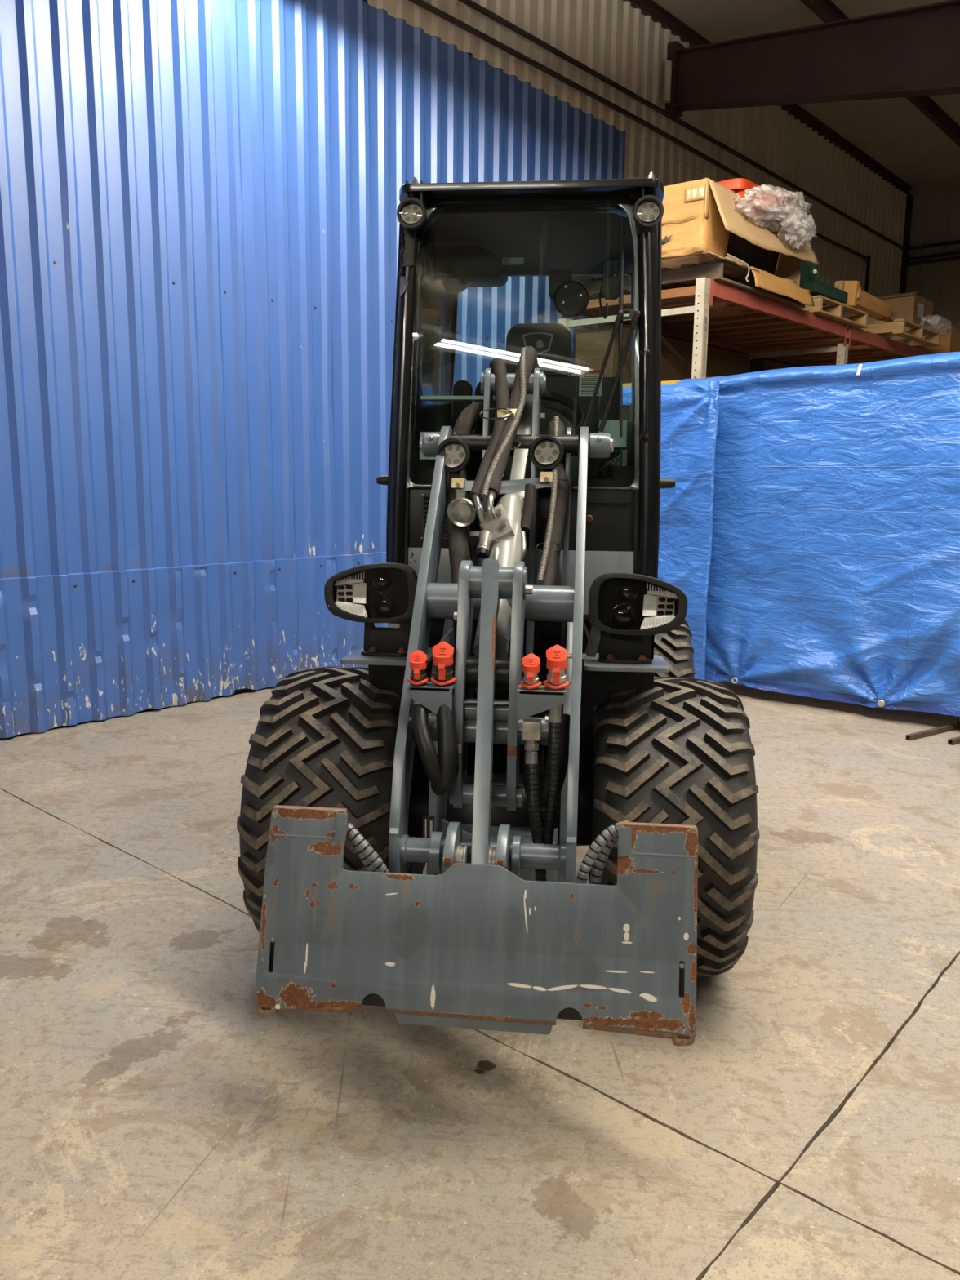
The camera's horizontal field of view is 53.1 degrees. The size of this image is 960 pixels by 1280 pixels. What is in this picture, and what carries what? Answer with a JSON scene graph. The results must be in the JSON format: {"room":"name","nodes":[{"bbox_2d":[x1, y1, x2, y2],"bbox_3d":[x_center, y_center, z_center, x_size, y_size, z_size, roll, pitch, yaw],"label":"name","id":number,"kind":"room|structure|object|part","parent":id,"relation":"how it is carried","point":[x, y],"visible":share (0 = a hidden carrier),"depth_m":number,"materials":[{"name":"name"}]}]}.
{"room":"warehouse","nodes":[
{"label":"warehouse","id":0,"kind":"room"},
{"bbox_2d":[0,0,906,739],"bbox_3d":[-1.712,-2.477,5.666,0.117,5.900,25.200,9,13,40],"label":"wall","id":1,"kind":"structure","parent":0,"point":[199,199],"depth_m":5.98,"materials":[{"name":"blue metal"}]},
{"bbox_2d":[408,0,871,293],"bbox_3d":[1.047,-2.914,8.698,0.041,3.707,13.244,9,13,40],"label":"conduit","id":2,"kind":"object","parent":1,"relation":"attached to","point":[421,3],"visible":0.6,"depth_m":8.21,"materials":[{"name":"brown metal"}]},
{"bbox_2d":[457,0,905,250],"bbox_3d":[1.514,-4.964,8.870,0.040,0.064,14.600,9,13,40],"label":"conduit","id":3,"kind":"object","parent":1,"relation":"attached to","point":[472,4],"visible":1,"depth_m":8.89,"materials":[{"name":"brown metal"}]},
{"bbox_2d":[622,0,913,195],"bbox_3d":[-1.706,-5.185,5.094,0.094,0.100,24.600,9,13,40],"label":"roof beam","id":4,"kind":"structure","parent":1,"relation":"attached to","point":[658,14],"depth_m":11.31,"materials":[{"name":"red metal"}]},
{"bbox_2d":[662,0,959,117],"bbox_3d":[5.954,-3.806,5.757,11.040,2.433,0.280,9,13,40],"label":"roof beam","id":5,"kind":"structure","parent":1,"relation":"attached to","point":[913,51],"depth_m":8.24,"materials":[{"name":"red metal"}]},
{"bbox_3d":[1.868,-5.336,9.176,0.025,0.580,0.200,9,13,40],"label":"plate","id":6,"kind":"part","parent":5,"relation":"part of","materials":[{"name":"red metal"}]},
{"bbox_2d":[898,194,913,293],"bbox_3d":[6.334,-3.817,14.685,0.070,5.600,0.090,9,13,40],"label":"trim","id":7,"kind":"structure","parent":1,"relation":"attached to","point":[909,197],"depth_m":14.30,"materials":[{"name":"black metal"}]},
{"bbox_2d":[0,680,959,1279],"bbox_3d":[5.402,1.534,0.023,19.600,0.080,25.600,9,13,40],"label":"floor","id":8,"kind":"structure","parent":0,"point":[154,1125],"depth_m":2.31,"materials":[{"name":"concrete"}]},
{"bbox_2d":[236,171,759,1046],"bbox_3d":[0.144,-0.303,3.392,1.384,2.310,3.119,2,10,6],"label":"wheel loader","id":9,"kind":"object","parent":8,"relation":"on","point":[530,694],"visible":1,"depth_m":2.53,"materials":[{"name":"metal"}]},
{"bbox_3d":[-0.368,-0.128,2.631,0.049,0.052,0.025,2,10,6],"label":"led panel","id":10,"kind":"part","parent":9,"relation":"part of","materials":[{"name":"silver metal"}]},
{"bbox_3d":[-0.326,-0.129,2.624,0.037,0.055,0.039,2,10,6],"label":"indicator panel","id":11,"kind":"part","parent":9,"relation":"part of","materials":[{"name":"silver metal"}]},
{"bbox_2d":[333,568,408,617],"bbox_3d":[-0.294,-0.131,2.632,0.216,0.141,0.011,2,10,6],"label":"lamp","id":12,"kind":"object","parent":9,"relation":"attached to","point":[385,590],"depth_m":2.62,"materials":[{"name":"black plastic"}]},
{"bbox_3d":[-0.249,0.044,2.688,0.235,0.012,0.220,2,10,6],"label":"fender plate","id":13,"kind":"part","parent":9,"relation":"part of","materials":[{"name":"metal"}]},
{"bbox_3d":[-0.276,-0.690,3.054,0.020,1.221,0.121,4,10,21],"label":"door rail","id":14,"kind":"part","parent":9,"relation":"part of","materials":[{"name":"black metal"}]},
{"bbox_3d":[-0.244,-0.673,3.036,0.059,1.155,0.157,5,10,23],"label":"corner post","id":15,"kind":"part","parent":9,"relation":"part of","materials":[{"name":"black metal"}]},
{"bbox_3d":[-0.234,-1.094,2.971,0.026,0.062,0.011,2,10,6],"label":"hinge plate","id":16,"kind":"part","parent":9,"relation":"part of","materials":[{"name":"grey metal"}]},
{"bbox_3d":[-0.222,-1.210,2.966,0.041,0.111,0.018,2,10,6],"label":"post","id":17,"kind":"part","parent":9,"relation":"part of","materials":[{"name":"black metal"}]},
{"bbox_2d":[396,177,426,230],"bbox_3d":[-0.204,-1.318,2.902,0.089,0.154,0.059,2,10,6],"label":"work light","id":18,"kind":"object","parent":9,"relation":"on","point":[411,214],"depth_m":2.89,"materials":[{"name":"black plastic"}]},
{"bbox_3d":[-0.145,-0.012,2.555,0.024,1.129,0.888,2,10,6],"label":"lift arm","id":19,"kind":"part","parent":9,"relation":"part of","materials":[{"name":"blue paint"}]},
{"bbox_3d":[-0.156,-0.622,3.077,0.076,0.086,0.013,2,10,6],"label":"trim plate","id":20,"kind":"part","parent":9,"relation":"part of","materials":[{"name":"green metal"}]},
{"bbox_2d":[407,681,454,691],"bbox_3d":[-0.114,0.109,2.273,0.105,0.008,0.065,2,10,6],"label":"bracket","id":21,"kind":"object","parent":9,"relation":"attached to","point":[411,686],"depth_m":2.25,"materials":[{"name":"metal"}]},
{"bbox_2d":[420,493,448,540],"bbox_3d":[-0.129,-0.390,3.047,0.116,0.148,0.019,2,10,6],"label":"vent","id":22,"kind":"object","parent":9,"relation":"attached to","point":[424,497],"depth_m":3.05,"materials":[{"name":"metal"}]},
{"bbox_3d":[-0.098,0.271,2.832,0.022,0.759,0.599,2,10,6],"label":"frame plate","id":23,"kind":"part","parent":9,"relation":"part of","materials":[{"name":"grey paint"}]},
{"bbox_2d":[435,437,470,480],"bbox_3d":[-0.075,-0.515,2.748,0.098,0.124,0.064,2,10,6],"label":"work light","id":24,"kind":"object","parent":9,"relation":"on","point":[452,453],"depth_m":2.73,"materials":[{"name":"black plastic"}]},
{"bbox_3d":[-0.041,0.557,2.491,0.120,0.189,0.012,2,10,6],"label":"belly plate","id":25,"kind":"part","parent":9,"relation":"part of","materials":[{"name":"grey paint"}]},
{"bbox_3d":[-0.071,-0.771,3.068,0.238,0.014,0.031,2,10,6],"label":"trim rail","id":26,"kind":"part","parent":9,"relation":"part of","materials":[{"name":"green metal"}]},
{"bbox_3d":[-0.016,0.801,2.035,0.347,0.044,0.021,2,10,6],"label":"foot plate","id":27,"kind":"part","parent":9,"relation":"part of","materials":[{"name":"blue paint"}]},
{"bbox_3d":[-0.014,0.588,2.026,0.927,0.418,0.108,2,10,6],"label":"attachment plate","id":28,"kind":"part","parent":9,"relation":"part of","materials":[{"name":"grey metal"}]},
{"bbox_3d":[0.014,-0.309,2.865,0.016,0.987,0.275,2,10,6],"label":"tower plate","id":29,"kind":"part","parent":9,"relation":"part of","materials":[{"name":"grey paint"}]},
{"bbox_3d":[0.056,0.528,2.592,0.300,0.094,0.320,2,10,6],"label":"belly plate","id":30,"kind":"part","parent":9,"relation":"part of","materials":[{"name":"grey paint"}]},
{"bbox_3d":[0.183,0.100,3.618,0.600,0.720,1.000,2,10,6],"label":"frame","id":31,"kind":"part","parent":9,"relation":"part of","materials":[{"name":"grey metal"}]},
{"bbox_3d":[0.129,-0.383,3.029,0.714,0.211,0.030,2,10,6],"label":"panel","id":32,"kind":"part","parent":9,"relation":"part of","materials":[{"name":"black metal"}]},
{"bbox_3d":[0.140,-0.715,3.021,0.854,1.298,0.187,2,10,6],"label":"cab frame","id":33,"kind":"part","parent":9,"relation":"part of","materials":[{"name":"black paint"}]},
{"bbox_3d":[0.157,-0.305,2.850,0.016,0.987,0.275,2,10,6],"label":"tower plate","id":34,"kind":"part","parent":9,"relation":"part of","materials":[{"name":"grey paint"}]},
{"bbox_3d":[0.216,-0.716,3.707,0.470,0.580,0.110,2,10,6],"label":"operator seat","id":35,"kind":"part","parent":9,"relation":"part of","materials":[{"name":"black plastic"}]},
{"bbox_3d":[0.143,0.557,2.471,0.110,0.159,0.012,2,10,6],"label":"belly plate","id":36,"kind":"part","parent":9,"relation":"part of","materials":[{"name":"grey paint"}]},
{"bbox_2d":[517,684,567,695],"bbox_3d":[0.146,0.117,2.245,0.114,0.008,0.065,2,10,6],"label":"bracket","id":37,"kind":"object","parent":9,"relation":"attached to","point":[522,690],"depth_m":2.22,"materials":[{"name":"metal"}]},
{"bbox_2d":[529,435,564,471],"bbox_3d":[0.191,-0.522,2.746,0.098,0.124,0.064,2,10,6],"label":"work light","id":38,"kind":"object","parent":9,"relation":"attached to","point":[546,451],"depth_m":2.73,"materials":[{"name":"black plastic"}]},
{"bbox_3d":[0.255,0.281,2.794,0.022,0.759,0.599,2,10,6],"label":"frame plate","id":39,"kind":"part","parent":9,"relation":"part of","materials":[{"name":"grey paint"}]},
{"bbox_3d":[0.259,-0.130,2.923,0.014,1.013,0.170,2,10,6],"label":"tower plate","id":40,"kind":"part","parent":9,"relation":"part of","materials":[{"name":"grey paint"}]},
{"bbox_3d":[0.256,-0.001,2.512,0.024,1.129,0.888,2,10,6],"label":"lift arm","id":41,"kind":"part","parent":9,"relation":"part of","materials":[{"name":"grey paint"}]},
{"bbox_3d":[0.342,-0.378,2.991,0.022,0.022,0.020,4,10,22],"label":"panel knob","id":42,"kind":"part","parent":9,"relation":"part of","materials":[{"name":"brown plastic"}]},
{"bbox_3d":[0.369,-0.811,2.911,0.114,0.346,0.016,0,10,-1],"label":"wiper arm","id":43,"kind":"part","parent":9,"relation":"part of","materials":[{"name":"black plastic"}]},
{"bbox_3d":[0.468,-0.834,3.490,0.070,0.230,0.060,2,10,6],"label":"armrest","id":44,"kind":"part","parent":9,"relation":"part of","materials":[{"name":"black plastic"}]},
{"bbox_2d":[602,259,620,300],"bbox_3d":[0.430,-1.175,3.136,0.056,0.120,0.030,2,10,6],"label":"mirror","id":45,"kind":"object","parent":9,"relation":"attached to","point":[611,287],"depth_m":3.12,"materials":[{"name":"black mirror"}]},
{"bbox_2d":[604,261,619,275],"bbox_3d":[0.429,-1.204,3.115,0.048,0.045,0.002,2,10,6],"label":"mirror glass","id":46,"kind":"object","parent":9,"relation":"attached to","point":[611,268],"depth_m":3.11,"materials":[{"name":"black mirror"}]},
{"bbox_3d":[0.413,-0.647,3.012,0.093,0.084,0.013,2,10,6],"label":"trim plate","id":47,"kind":"part","parent":9,"relation":"part of","materials":[{"name":"green metal"}]},
{"bbox_3d":[0.426,-0.609,3.034,0.077,0.250,0.028,2,10,6],"label":"trim panel","id":48,"kind":"part","parent":9,"relation":"part of","materials":[{"name":"black plastic"}]},
{"bbox_3d":[0.420,-0.808,2.906,0.114,0.351,0.016,0,10,-1],"label":"wiper arm","id":49,"kind":"part","parent":9,"relation":"part of","materials":[{"name":"black plastic"}]},
{"bbox_3d":[0.397,0.062,2.619,0.224,0.012,0.199,2,10,6],"label":"fender plate","id":50,"kind":"part","parent":9,"relation":"part of","materials":[{"name":"metal"}]},
{"bbox_2d":[597,577,678,630],"bbox_3d":[0.419,-0.097,2.558,0.216,0.141,0.011,2,10,6],"label":"lamp","id":51,"kind":"object","parent":9,"relation":"attached to","point":[621,602],"depth_m":2.55,"materials":[{"name":"black plastic"}]},
{"bbox_3d":[0.498,-0.743,2.905,0.026,0.272,0.068,2,10,6],"label":"grab handle","id":52,"kind":"part","parent":9,"relation":"part of","materials":[{"name":"black paint"}]},
{"bbox_3d":[0.510,-0.651,2.955,0.060,1.155,0.158,-1,10,-12],"label":"corner post","id":53,"kind":"part","parent":9,"relation":"part of","materials":[{"name":"black metal"}]},
{"bbox_2d":[632,171,663,228],"bbox_3d":[0.496,-1.294,2.828,0.089,0.161,0.059,2,10,6],"label":"work light","id":54,"kind":"object","parent":9,"relation":"on","point":[648,211],"depth_m":2.81,"materials":[{"name":"black plastic"}]},
{"bbox_3d":[0.449,-0.093,2.543,0.037,0.055,0.039,2,10,6],"label":"indicator panel","id":55,"kind":"part","parent":9,"relation":"part of","materials":[{"name":"silver metal"}]},
{"bbox_3d":[0.537,-0.666,2.955,0.018,1.221,0.120,0,10,-6],"label":"door rail","id":56,"kind":"part","parent":9,"relation":"part of","materials":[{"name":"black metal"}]},
{"bbox_3d":[0.550,-0.666,2.966,0.018,1.221,0.120,0,10,-6],"label":"door rail","id":57,"kind":"part","parent":9,"relation":"part of","materials":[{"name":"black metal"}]},
{"bbox_3d":[0.491,-0.090,2.541,0.049,0.052,0.025,2,10,6],"label":"led panel","id":58,"kind":"part","parent":9,"relation":"part of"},
{"bbox_2d":[558,277,934,378],"bbox_3d":[3.738,-1.708,10.379,1.284,2.823,8.055,9,13,40],"label":"rack","id":59,"kind":"object","parent":8,"relation":"on","point":[710,311],"visible":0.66,"depth_m":8.31,"materials":[{"name":"red metal"}]},
{"bbox_2d":[574,322,751,383],"bbox_3d":[1.661,-1.965,8.480,0.360,1.301,2.350,9,13,40],"label":"carton","id":60,"kind":"object","parent":59,"relation":"in","point":[592,343],"visible":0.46,"depth_m":7.98,"materials":[{"name":"brown cardboard"}]},
{"bbox_2d":[581,258,804,308],"bbox_3d":[1.738,-2.783,7.730,1.195,0.132,1.500,9,13,40],"label":"pallet","id":61,"kind":"object","parent":59,"relation":"on","point":[713,269],"visible":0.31,"depth_m":7.09,"materials":[{"name":"brown wood"}]},
{"bbox_2d":[572,177,819,306],"bbox_3d":[1.680,-3.001,7.569,1.380,0.624,1.784,9,13,40],"label":"cardboard box","id":62,"kind":"object","parent":61,"relation":"on","point":[701,224],"visible":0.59,"depth_m":6.79,"materials":[{"name":"brown cardboard"}]},
{"bbox_3d":[1.599,-2.834,7.616,1.200,0.006,1.600,9,13,40],"label":"panel","id":63,"kind":"part","parent":62,"relation":"part of","materials":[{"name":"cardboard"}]},
{"bbox_3d":[1.074,-2.974,6.971,1.231,0.490,0.036,9,13,40],"label":"panel","id":64,"kind":"part","parent":62,"relation":"part of","materials":[{"name":"brown cardboard"}]},
{"bbox_3d":[1.655,-2.930,6.745,0.056,0.489,0.421,9,13,40],"label":"panel","id":65,"kind":"part","parent":62,"relation":"part of","materials":[{"name":"brown cardboard"}]},
{"bbox_2d":[715,177,759,193],"bbox_3d":[2.009,-3.195,7.626,0.420,0.693,0.620,9,13,40],"label":"tote","id":66,"kind":"object","parent":62,"relation":"in","point":[737,184],"visible":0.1,"depth_m":7.27,"materials":[{"name":"plastic"}]},
{"bbox_2d":[734,183,816,249],"bbox_3d":[2.171,-3.178,7.158,0.397,0.436,1.279,9,13,40],"label":"plastic bag","id":67,"kind":"object","parent":62,"relation":"in","point":[780,215],"visible":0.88,"depth_m":7.08,"materials":[{"name":"clear plastic"}]},
{"bbox_3d":[2.138,-3.167,8.176,1.230,0.488,0.015,9,13,40],"label":"panel","id":68,"kind":"part","parent":62,"relation":"part of","materials":[{"name":"cardboard"}]},
{"bbox_2d":[750,357,805,372],"bbox_3d":[3.436,-2.286,10.489,0.360,1.301,2.450,9,13,40],"label":"carton","id":69,"kind":"object","parent":59,"relation":"in","point":[758,364],"visible":0.1,"depth_m":9.45,"materials":[{"name":"brown cardboard"}]},
{"bbox_2d":[800,295,868,328],"bbox_3d":[2.804,-2.960,8.843,1.120,0.132,1.120,9,13,40],"label":"pallet","id":70,"kind":"object","parent":59,"relation":"on","point":[834,311],"visible":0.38,"depth_m":8.43,"materials":[{"name":"brown wood"}]},
{"bbox_2d":[781,259,848,305],"bbox_3d":[2.952,-3.158,8.392,0.300,0.380,0.950,9,13,40],"label":"chute","id":71,"kind":"object","parent":70,"relation":"on","point":[809,280],"visible":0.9,"depth_m":8.34,"materials":[{"name":"metal"}]},
{"bbox_3d":[2.844,-3.175,8.484,0.006,0.380,0.950,9,13,40],"label":"plate","id":72,"kind":"part","parent":71,"relation":"part of","materials":[{"name":"green metal"}]},
{"bbox_3d":[2.921,-2.978,8.388,0.300,0.006,0.700,9,13,40],"label":"tray plate","id":73,"kind":"part","parent":71,"relation":"part of","materials":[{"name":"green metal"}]},
{"bbox_3d":[3.027,-3.002,8.283,0.006,0.090,0.750,9,13,40],"label":"lip plate","id":74,"kind":"part","parent":71,"relation":"part of","materials":[{"name":"green metal"}]},
{"bbox_2d":[838,280,844,291],"bbox_3d":[3.252,-3.116,8.671,0.030,0.246,0.116,9,13,40],"label":"wooden slat","id":75,"kind":"object","parent":70,"relation":"on","point":[842,284],"visible":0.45,"depth_m":8.65,"materials":[{"name":"brown wood"}]},
{"bbox_2d":[852,291,933,346],"bbox_3d":[4.670,-3.594,10.866,0.685,0.499,0.831,9,13,40],"label":"cardboard box","id":76,"kind":"object","parent":59,"relation":"on","point":[912,307],"visible":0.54,"depth_m":10.46,"materials":[{"name":"brown cardboard"}]},
{"bbox_2d":[847,318,940,346],"bbox_3d":[3.971,-3.145,10.013,1.220,0.132,1.160,9,13,40],"label":"pallet","id":77,"kind":"object","parent":59,"relation":"on","point":[895,331],"visible":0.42,"depth_m":9.59,"materials":[{"name":"brown wood"}]},
{"bbox_2d":[834,280,897,322],"bbox_3d":[3.687,-3.214,9.157,0.232,0.249,1.138,9,13,40],"label":"tube","id":78,"kind":"object","parent":77,"relation":"on","point":[878,309],"visible":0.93,"depth_m":8.95,"materials":[{"name":"brown cardboard"}]},
{"bbox_2d":[920,314,953,335],"bbox_3d":[4.862,-3.357,10.249,0.263,0.201,0.863,9,13,40],"label":"plastic bag","id":79,"kind":"object","parent":77,"relation":"on","point":[933,321],"visible":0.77,"depth_m":10.13,"materials":[{"name":"white plastic"}]},
{"bbox_2d":[915,326,959,354],"bbox_3d":[5.663,-3.630,12.137,1.008,0.406,1.700,9,13,40],"label":"cardboard box","id":80,"kind":"object","parent":59,"relation":"on","point":[950,342],"visible":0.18,"depth_m":11.26,"materials":[{"name":"brown cardboard"}]},
{"bbox_2d":[693,376,959,745],"bbox_3d":[2.318,-0.561,5.611,2.979,2.121,0.656,7,11,33],"label":"stand","id":81,"kind":"object","parent":8,"relation":"on","point":[954,719],"visible":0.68,"depth_m":5.46,"materials":[{"name":"brown metal"}]},
{"bbox_2d":[622,379,681,386],"bbox_3d":[1.306,-1.763,6.635,0.900,0.050,0.050,9,13,40],"label":"rail","id":82,"kind":"object","parent":81,"relation":"attached to","point":[668,382],"visible":0.04,"depth_m":6.63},
{"bbox_2d":[618,381,719,679],"bbox_3d":[1.126,-0.728,6.487,0.962,1.935,0.086,9,13,40],"label":"tarp","id":83,"kind":"object","parent":82,"relation":"hanging from","point":[689,414],"visible":0.36,"depth_m":6.25,"materials":[{"name":"blue plastic"}]},
{"bbox_2d":[675,351,959,716],"bbox_3d":[2.406,-0.619,5.635,2.881,2.096,0.164,9,13,40],"label":"tarp","id":84,"kind":"object","parent":81,"relation":"hanging from","point":[834,572],"visible":0.83,"depth_m":5.81,"materials":[{"name":"plastic"}]},
{"bbox_2d":[856,364,862,375],"bbox_3d":[2.201,-1.569,5.575,0.034,0.060,0.008,9,13,40],"label":"paper scrap","id":85,"kind":"object","parent":84,"relation":"attached to","point":[860,366],"visible":1,"depth_m":5.57,"materials":[{"name":"white paper"}]},
{"bbox_3d":[2.420,0.376,5.769,0.034,0.034,0.075,9,13,40],"label":"rail","id":86,"kind":"part","parent":84,"relation":"part of","materials":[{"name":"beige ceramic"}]},
{"bbox_3d":[2.789,-0.499,5.460,0.032,2.000,0.032,9,13,40],"label":"post","id":87,"kind":"part","parent":81,"relation":"part of","materials":[{"name":"brown metal"}]},
{"bbox_2d":[653,0,959,188],"bbox_3d":[5.453,-3.299,-0.794,20.000,2.117,26.000,9,13,40],"label":"ceiling","id":88,"kind":"structure","parent":0,"point":[894,132],"depth_m":11.03,"materials":[{"name":"metal"}]},
{"bbox_2d":[800,0,959,146],"bbox_3d":[-0.672,-4.858,4.233,0.071,0.152,24.600,9,13,40],"label":"roof beam","id":89,"kind":"structure","parent":88,"relation":"attached to","point":[826,11],"depth_m":10.49,"materials":[{"name":"red metal"}]},
{"bbox_2d":[905,185,959,329],"bbox_3d":[13.540,-2.792,8.617,19.069,5.750,0.071,9,13,40],"label":"wall","id":90,"kind":"structure","parent":0,"point":[935,211],"depth_m":14.14,"materials":[{"name":"brown metal"}]},
{"bbox_2d":[906,250,959,261],"bbox_3d":[12.000,-4.797,9.497,15.000,0.048,0.054,9,13,40],"label":"conduit","id":91,"kind":"object","parent":90,"relation":"attached to","point":[953,253],"visible":1,"depth_m":14.08,"materials":[{"name":"brown metal"}]},
{"bbox_2d":[906,256,959,266],"bbox_3d":[11.999,-4.728,9.509,15.000,0.048,0.054,9,13,40],"label":"conduit","id":92,"kind":"object","parent":90,"relation":"attached to","point":[953,258],"visible":1,"depth_m":14.09,"materials":[{"name":"brown metal"}]},
{"bbox_2d":[906,240,959,250],"bbox_3d":[12.001,-4.945,9.472,15.000,0.048,0.054,9,13,40],"label":"conduit","id":93,"kind":"object","parent":90,"relation":"attached to","point":[957,242],"visible":1,"depth_m":14.06,"materials":[{"name":"brown metal"}]}
]}

